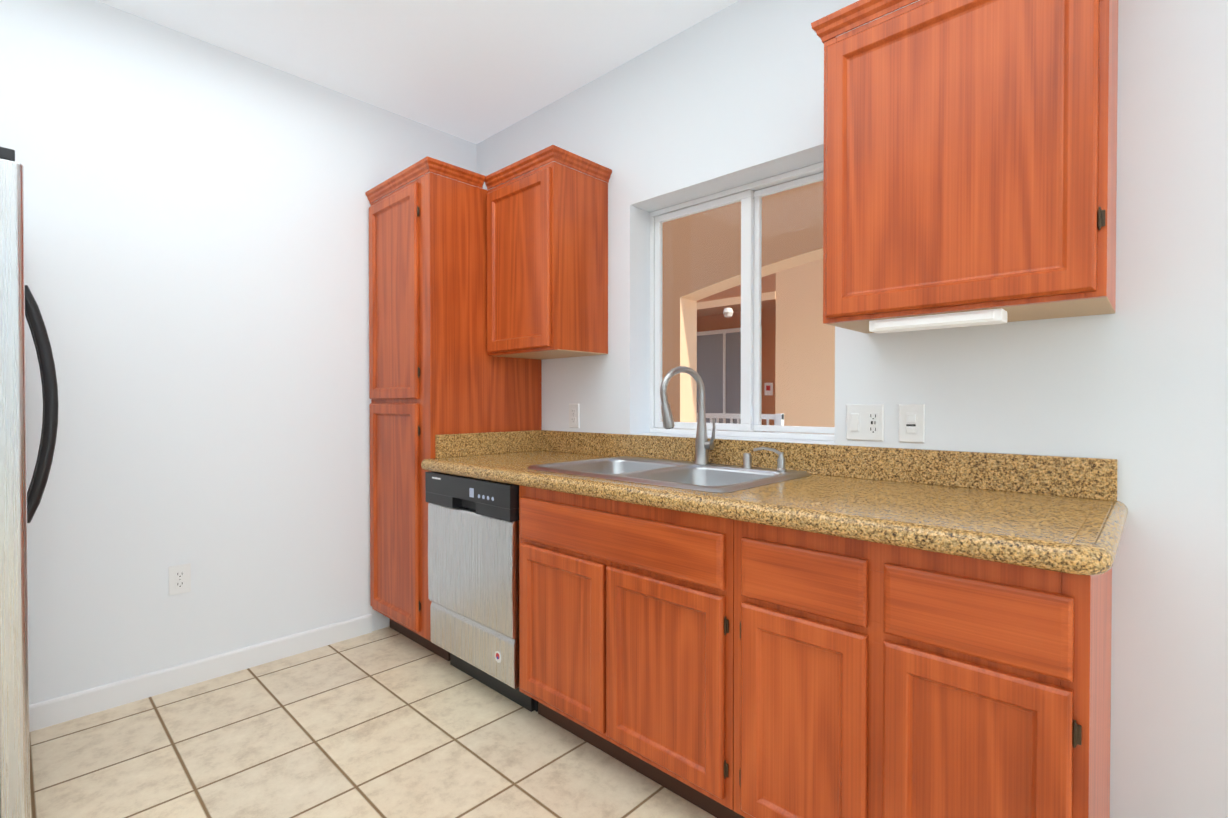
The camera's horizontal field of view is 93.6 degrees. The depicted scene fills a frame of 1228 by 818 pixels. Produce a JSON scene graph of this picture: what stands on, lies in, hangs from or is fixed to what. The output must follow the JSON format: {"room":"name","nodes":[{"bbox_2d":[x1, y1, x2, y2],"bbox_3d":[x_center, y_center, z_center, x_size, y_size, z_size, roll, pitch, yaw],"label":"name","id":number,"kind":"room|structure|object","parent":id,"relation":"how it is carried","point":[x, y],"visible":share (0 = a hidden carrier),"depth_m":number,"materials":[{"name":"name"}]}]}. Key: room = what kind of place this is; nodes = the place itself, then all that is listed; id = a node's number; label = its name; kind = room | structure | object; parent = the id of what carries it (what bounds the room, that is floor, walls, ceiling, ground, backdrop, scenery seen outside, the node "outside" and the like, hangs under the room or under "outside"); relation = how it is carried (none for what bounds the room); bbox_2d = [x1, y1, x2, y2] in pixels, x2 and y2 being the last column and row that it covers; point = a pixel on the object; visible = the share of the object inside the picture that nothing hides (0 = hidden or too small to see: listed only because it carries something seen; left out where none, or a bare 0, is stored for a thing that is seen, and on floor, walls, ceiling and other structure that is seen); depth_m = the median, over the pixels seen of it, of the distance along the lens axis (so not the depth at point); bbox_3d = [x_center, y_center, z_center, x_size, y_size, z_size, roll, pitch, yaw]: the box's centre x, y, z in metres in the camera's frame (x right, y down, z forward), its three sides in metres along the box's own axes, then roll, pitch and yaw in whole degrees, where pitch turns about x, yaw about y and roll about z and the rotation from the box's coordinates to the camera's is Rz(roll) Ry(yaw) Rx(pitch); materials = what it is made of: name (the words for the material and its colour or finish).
{"room":"kitchen","nodes":[
{"label":"kitchen","id":0,"kind":"room"},
{"bbox_2d":[0,0,476,704],"bbox_3d":[-1.722,-0.197,2.458,0.120,2.650,2.970,1,1,43],"label":"wall","id":1,"kind":"structure","parent":0,"point":[196,240],"depth_m":2.35,"materials":[{"name":"white paint"}]},
{"bbox_2d":[169,563,190,595],"bbox_3d":[-1.758,0.690,2.336,0.008,0.116,0.072,1,1,43],"label":"outlet","id":2,"kind":"object","parent":1,"relation":"attached to","point":[179,579],"visible":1,"depth_m":2.33,"materials":[{"name":"white plastic"}]},
{"bbox_2d":[29,614,371,731],"bbox_3d":[-1.917,1.085,2.170,0.011,0.092,2.025,1,1,43],"label":"baseboard","id":3,"kind":"structure","parent":1,"relation":"attached to","point":[55,711],"depth_m":2.35,"materials":[{"name":"white wood"}]},
{"bbox_2d":[29,626,715,817],"bbox_3d":[0.936,1.205,-0.043,7.440,0.100,2.970,1,1,43],"label":"floor","id":4,"kind":"structure","parent":0,"point":[387,722],"depth_m":1.89,"materials":[{"name":"tile"}]},
{"bbox_2d":[0,147,58,817],"bbox_3d":[-1.996,0.250,1.453,0.830,1.778,0.867,1,1,43],"label":"refrigerator","id":5,"kind":"object","parent":4,"relation":"on","point":[19,503],"visible":1,"depth_m":1.41,"materials":[{"name":"silver metal"}]},
{"bbox_2d":[365,156,541,660],"bbox_3d":[-0.794,0.022,2.905,0.612,2.202,0.644,1,1,43],"label":"pantry cabinet","id":6,"kind":"object","parent":4,"relation":"on","point":[435,369],"visible":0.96,"depth_m":2.64,"materials":[{"name":"brown wood"}]},
{"bbox_2d":[425,471,537,711],"bbox_3d":[-0.369,0.694,2.499,0.602,0.868,0.643,1,1,43],"label":"dishwasher","id":7,"kind":"object","parent":4,"relation":"on","point":[473,560],"visible":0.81,"depth_m":2.23,"materials":[{"name":"silver metal"}]},
{"bbox_2d":[519,485,744,817],"bbox_3d":[0.186,0.697,1.988,0.886,0.873,0.638,1,1,43],"label":"base cabinet","id":8,"kind":"object","parent":4,"relation":"on","point":[626,633],"visible":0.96,"depth_m":1.69,"materials":[{"name":"brown wood"}]},
{"bbox_2d":[421,430,1127,574],"bbox_3d":[0.216,0.194,1.937,2.237,0.152,0.666,1,1,43],"label":"countertop","id":9,"kind":"structure","parent":8,"relation":"on","point":[1065,514],"depth_m":1.51,"materials":[{"name":"stone"}]},
{"bbox_2d":[527,366,809,492],"bbox_3d":[0.168,0.118,2.021,0.860,0.551,0.560,1,1,43],"label":"sink","id":10,"kind":"object","parent":9,"relation":"in","point":[701,472],"visible":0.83,"depth_m":2.09,"materials":[{"name":"silver metal"}]},
{"bbox_2d":[660,366,715,464],"bbox_3d":[0.280,0.025,2.129,0.135,0.366,0.202,1,1,43],"label":"faucet","id":11,"kind":"object","parent":9,"relation":"on","point":[702,444],"depth_m":2.16,"materials":[{"name":"silver metal"}]},
{"bbox_2d":[734,520,1111,817],"bbox_3d":[0.763,0.703,1.443,0.698,0.873,0.638,1,1,43],"label":"base cabinet","id":12,"kind":"object","parent":4,"relation":"on","point":[875,680],"visible":0.98,"depth_m":1.17,"materials":[{"name":"brown wood"}]},
{"bbox_2d":[97,0,738,143],"bbox_3d":[0.936,-1.545,-0.073,7.440,0.100,2.970,1,1,43],"label":"ceiling","id":13,"kind":"structure","parent":0,"point":[476,71],"depth_m":2.39,"materials":[{"name":"white paint"}]},
{"bbox_2d":[476,0,1227,817],"bbox_3d":[1.888,-0.181,0.948,7.200,2.650,0.200,1,1,43],"label":"wall","id":14,"kind":"structure","parent":0,"point":[732,96],"depth_m":1.43,"materials":[{"name":"paint"}]},
{"bbox_2d":[484,145,611,359],"bbox_3d":[-0.308,-0.662,2.641,0.496,0.827,0.349,1,1,43],"label":"upper cabinet","id":15,"kind":"object","parent":14,"relation":"attached to","point":[547,260],"visible":1,"depth_m":2.50,"materials":[{"name":"brown wood"}]},
{"bbox_2d":[569,404,579,427],"bbox_3d":[-0.193,0.033,2.776,0.072,0.116,0.008,1,1,43],"label":"outlet","id":16,"kind":"object","parent":14,"relation":"attached to","point":[573,415],"visible":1,"depth_m":2.77,"materials":[{"name":"white plastic"}]},
{"bbox_2d":[650,161,834,440],"bbox_3d":[0.513,-0.389,2.337,0.910,1.002,0.060,1,1,43],"label":"window","id":17,"kind":"structure","parent":14,"relation":"in","point":[749,195],"depth_m":2.29,"materials":[{"name":"white plastic"}]},
{"bbox_2d":[846,404,883,440],"bbox_3d":[0.797,0.043,1.837,0.116,0.116,0.010,1,1,43],"label":"outlet","id":18,"kind":"object","parent":14,"relation":"attached to","point":[864,422],"visible":1,"depth_m":1.83,"materials":[{"name":"white plastic"}]},
{"bbox_2d":[899,404,924,442],"bbox_3d":[0.898,0.044,1.742,0.072,0.116,0.010,1,1,43],"label":"switch","id":19,"kind":"object","parent":14,"relation":"attached to","point":[911,423],"visible":1,"depth_m":1.74,"materials":[{"name":"white plastic"}]},
{"bbox_2d":[811,0,1117,332],"bbox_3d":[0.899,-0.650,1.498,0.652,0.827,0.349,1,1,43],"label":"upper cabinet","id":20,"kind":"object","parent":14,"relation":"attached to","point":[970,155],"visible":1,"depth_m":1.35,"materials":[{"name":"brown wood"}]},
{"bbox_2d":[869,308,1006,332],"bbox_3d":[0.809,-0.221,1.458,0.300,0.029,0.071,1,1,43],"label":"under-cabinet light","id":21,"kind":"object","parent":20,"relation":"attached to","point":[969,318],"visible":1,"depth_m":1.42,"materials":[{"name":"white plastic"}]},
{"label":"outside","id":22,"kind":"structure","parent":0,"visible":0},
{"bbox_3d":[2.374,2.131,4.540,15.000,0.050,5.550,1,1,43],"label":"ground","id":23,"kind":"structure","parent":22,"visible":0},
{"bbox_2d":[697,413,783,425],"bbox_3d":[1.108,1.060,7.483,2.300,2.030,0.600,1,1,43],"label":"railing","id":24,"kind":"object","parent":23,"relation":"on","point":[779,422],"depth_m":7.09,"materials":[{"name":"white"}]},
{"bbox_2d":[662,180,822,421],"bbox_3d":[2.823,-1.391,4.250,14.000,7.000,0.300,1,1,43],"label":"wall","id":25,"kind":"structure","parent":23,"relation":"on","point":[731,257],"depth_m":5.83,"materials":[{"name":"paint"}]},
{"bbox_2d":[697,259,834,433],"bbox_3d":[3.958,-1.411,6.177,15.000,7.000,0.940,1,1,43],"label":"wall","id":26,"kind":"structure","parent":23,"relation":"on","point":[727,319],"depth_m":7.44,"materials":[{"name":"paint"}]}
]}

